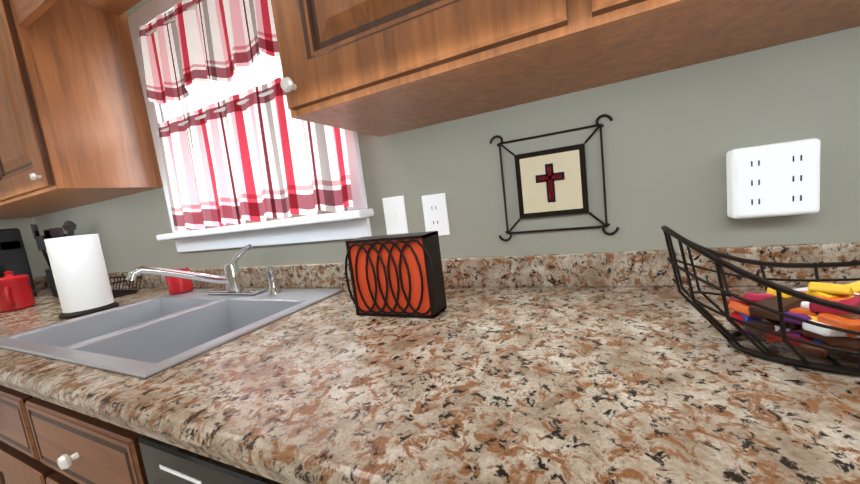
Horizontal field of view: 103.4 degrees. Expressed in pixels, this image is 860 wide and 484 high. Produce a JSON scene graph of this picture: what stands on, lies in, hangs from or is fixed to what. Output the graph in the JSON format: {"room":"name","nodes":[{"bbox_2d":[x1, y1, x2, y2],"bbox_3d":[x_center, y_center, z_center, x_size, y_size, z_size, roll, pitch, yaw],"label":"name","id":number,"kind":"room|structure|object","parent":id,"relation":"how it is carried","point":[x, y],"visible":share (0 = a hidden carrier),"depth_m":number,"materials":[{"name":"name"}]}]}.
{"room":"kitchen","nodes":[
{"label":"kitchen","id":0,"kind":"room"},
{"bbox_2d":[0,217,45,276],"bbox_3d":[-3.074,-0.173,0.950,0.120,3.190,2.805,-4,7,26],"label":"wall","id":1,"kind":"structure","parent":0,"point":[35,257],"depth_m":2.08,"materials":[{"name":"paint"}]},
{"bbox_2d":[33,0,859,272],"bbox_3d":[0.692,-0.228,0.673,7.140,2.450,0.120,-4,7,26],"label":"wall","id":2,"kind":"structure","parent":0,"point":[671,138],"depth_m":0.74,"materials":[{"name":"paint"}]},
{"bbox_2d":[0,212,53,218],"bbox_3d":[-2.350,-0.486,1.791,0.486,0.705,0.348,-4,7,26],"label":"upper cabinet","id":3,"kind":"object","parent":2,"relation":"attached to","point":[37,213],"depth_m":1.95,"materials":[{"name":"brown wood"}]},
{"bbox_2d":[0,204,87,215],"bbox_3d":[-1.918,-0.515,1.583,0.476,0.705,0.348,-4,7,26],"label":"upper cabinet","id":4,"kind":"object","parent":2,"relation":"attached to","point":[43,207],"depth_m":1.73,"materials":[{"name":"brown wood"}]},
{"bbox_2d":[11,0,141,27],"bbox_3d":[-0.330,-0.901,0.720,5.098,0.225,0.382,-4,7,26],"label":"upper cabinet","id":5,"kind":"object","parent":2,"relation":"attached to","point":[27,13],"visible":1,"depth_m":1.10,"materials":[{"name":"brown wood"}]},
{"bbox_2d":[0,0,162,207],"bbox_3d":[-1.485,-0.543,1.375,0.486,0.705,0.348,-4,7,26],"label":"upper cabinet","id":6,"kind":"object","parent":2,"relation":"attached to","point":[75,129],"depth_m":1.25,"materials":[{"name":"brown wood"}]},
{"bbox_2d":[127,0,373,251],"bbox_3d":[-0.684,-0.465,1.235,1.056,0.963,0.194,-4,7,26],"label":"window","id":7,"kind":"structure","parent":2,"relation":"in","point":[353,222],"depth_m":1.25,"materials":[{"name":"white"}]},
{"bbox_2d":[138,0,279,103],"bbox_3d":[-0.687,-0.685,1.105,0.940,0.305,0.041,-4,7,26],"label":"curtain valance","id":8,"kind":"object","parent":7,"relation":"hanging from","point":[184,44],"visible":0.75,"depth_m":1.16,"materials":[{"name":"multicoloured fabric"}]},
{"bbox_2d":[156,77,352,230],"bbox_3d":[-0.639,-0.277,1.148,0.940,0.426,0.042,-4,7,26],"label":"tier","id":9,"kind":"object","parent":7,"relation":"hanging from","point":[257,153],"visible":0.88,"depth_m":1.14,"materials":[{"name":"multicoloured fabric"}]},
{"bbox_2d":[382,196,407,234],"bbox_3d":[-0.103,-0.074,0.999,0.072,0.116,0.011,-4,7,26],"label":"light switch","id":10,"kind":"object","parent":2,"relation":"attached to","point":[395,215],"visible":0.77,"depth_m":1.00,"materials":[{"name":"white plastic"}]},
{"bbox_2d":[271,0,574,136],"bbox_3d":[-0.018,-0.640,0.668,0.537,0.705,0.348,-4,7,26],"label":"upper cabinet","id":11,"kind":"object","parent":2,"relation":"attached to","point":[379,68],"depth_m":0.59,"materials":[{"name":"brown wood"}]},
{"bbox_2d":[422,193,449,235],"bbox_3d":[0.015,-0.074,0.944,0.072,0.116,0.009,-4,7,26],"label":"duplex electrical outlet","id":12,"kind":"object","parent":2,"relation":"attached to","point":[435,212],"visible":0.88,"depth_m":0.94,"materials":[{"name":"white plastic"}]},
{"bbox_2d":[490,114,618,240],"bbox_3d":[0.285,-0.139,0.802,0.274,0.267,0.014,-4,7,26],"label":"picture frame","id":13,"kind":"object","parent":2,"relation":"attached to","point":[552,182],"visible":1,"depth_m":0.80,"materials":[{"name":"black metal"}]},
{"bbox_2d":[567,0,859,91],"bbox_3d":[0.474,-0.672,0.432,0.556,0.705,0.348,-4,7,26],"label":"upper cabinet","id":14,"kind":"object","parent":2,"relation":"attached to","point":[611,41],"depth_m":0.51,"materials":[{"name":"brown wood"}]},
{"bbox_2d":[726,138,820,218],"bbox_3d":[0.631,-0.114,0.629,0.120,0.132,0.042,-4,7,26],"label":"outlet","id":15,"kind":"object","parent":2,"relation":"attached to","point":[776,179],"visible":1,"depth_m":0.61,"materials":[{"name":"white plastic"}]},
{"bbox_3d":[0.282,1.241,-0.378,7.500,0.100,3.165,-4,7,26],"label":"floor","id":16,"kind":"structure","parent":0,"visible":0},
{"bbox_2d":[0,385,148,483],"bbox_3d":[-0.693,0.698,1.045,0.916,0.873,0.664,-4,7,26],"label":"base cabinet","id":17,"kind":"object","parent":16,"relation":"on","point":[43,441],"visible":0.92,"depth_m":0.67,"materials":[{"name":"brown wood"}]},
{"bbox_2d":[0,242,859,483],"bbox_3d":[-0.878,0.212,1.054,3.691,0.125,0.654,-4,7,26],"label":"countertop","id":18,"kind":"structure","parent":17,"relation":"on","point":[627,367],"depth_m":0.45,"materials":[{"name":"stone"}]},
{"bbox_2d":[0,271,35,311],"bbox_3d":[-1.771,0.204,1.447,0.146,0.168,0.108,-4,7,26],"label":"canister","id":19,"kind":"object","parent":18,"relation":"on","point":[16,292],"visible":1,"depth_m":1.43,"materials":[{"name":"red ceramic"}]},
{"bbox_2d":[0,228,37,296],"bbox_3d":[-2.225,0.131,1.690,0.190,0.365,0.263,-4,7,26],"label":"coffee maker","id":20,"kind":"object","parent":18,"relation":"on","point":[13,256],"visible":0.65,"depth_m":1.72,"materials":[{"name":"black plastic"}]},
{"bbox_2d":[31,221,67,296],"bbox_3d":[-1.851,0.084,1.699,0.132,0.365,0.133,-4,7,26],"label":"utensil crock","id":21,"kind":"object","parent":18,"relation":"on","point":[50,233],"visible":0.44,"depth_m":1.65,"materials":[{"name":"black"}]},
{"bbox_2d":[44,220,118,318],"bbox_3d":[-1.237,0.086,1.198,0.156,0.330,0.156,-4,7,26],"label":"paper towel","id":22,"kind":"object","parent":18,"relation":"on","point":[80,274],"visible":1,"depth_m":1.16,"materials":[{"name":"white paper"}]},
{"bbox_2d":[55,276,142,297],"bbox_3d":[-1.450,0.209,1.499,0.308,0.068,0.208,-4,7,26],"label":"wire rack","id":23,"kind":"object","parent":18,"relation":"on","point":[118,293],"visible":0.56,"depth_m":1.53,"materials":[{"name":"black metal"}]},
{"bbox_2d":[0,289,343,378],"bbox_3d":[-0.741,0.299,1.008,0.830,0.178,0.530,-4,7,26],"label":"sink","id":24,"kind":"object","parent":18,"relation":"in","point":[146,338],"visible":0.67,"depth_m":1.01,"materials":[{"name":"silver metal"}]},
{"bbox_2d":[165,267,193,294],"bbox_3d":[-0.982,0.152,1.330,0.080,0.092,0.080,-4,7,26],"label":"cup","id":25,"kind":"object","parent":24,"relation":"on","point":[175,285],"visible":0.71,"depth_m":1.30,"materials":[{"name":"red ceramic"}]},
{"bbox_2d":[127,244,281,294],"bbox_3d":[-0.703,0.113,1.062,0.345,0.166,0.289,-4,7,26],"label":"faucet","id":26,"kind":"object","parent":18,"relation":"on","point":[231,278],"visible":1,"depth_m":1.13,"materials":[{"name":"silver metal"}]},
{"bbox_2d":[345,231,446,318],"bbox_3d":[-0.077,0.073,0.766,0.230,0.175,0.073,-4,7,26],"label":"napkin holder","id":27,"kind":"object","parent":18,"relation":"on","point":[396,275],"visible":1,"depth_m":0.73,"materials":[{"name":"brown metal"}]},
{"bbox_2d":[661,226,859,375],"bbox_3d":[0.513,0.048,0.391,0.407,0.168,0.237,-4,7,26],"label":"basket","id":28,"kind":"object","parent":18,"relation":"on","point":[816,316],"visible":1,"depth_m":0.40,"materials":[{"name":"black metal"}]},
{"bbox_2d":[138,435,281,483],"bbox_3d":[0.008,0.655,0.716,0.620,0.866,0.649,-4,7,26],"label":"dishwasher","id":29,"kind":"object","parent":16,"relation":"on","point":[165,463],"visible":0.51,"depth_m":0.47,"materials":[{"name":"black metal"}]},
{"label":"outside","id":30,"kind":"structure","parent":0,"visible":0},
{"bbox_2d":[192,52,279,108],"bbox_3d":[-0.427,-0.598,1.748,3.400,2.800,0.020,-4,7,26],"label":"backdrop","id":31,"kind":"structure","parent":30,"point":[264,72],"depth_m":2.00,"materials":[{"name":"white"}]}
]}

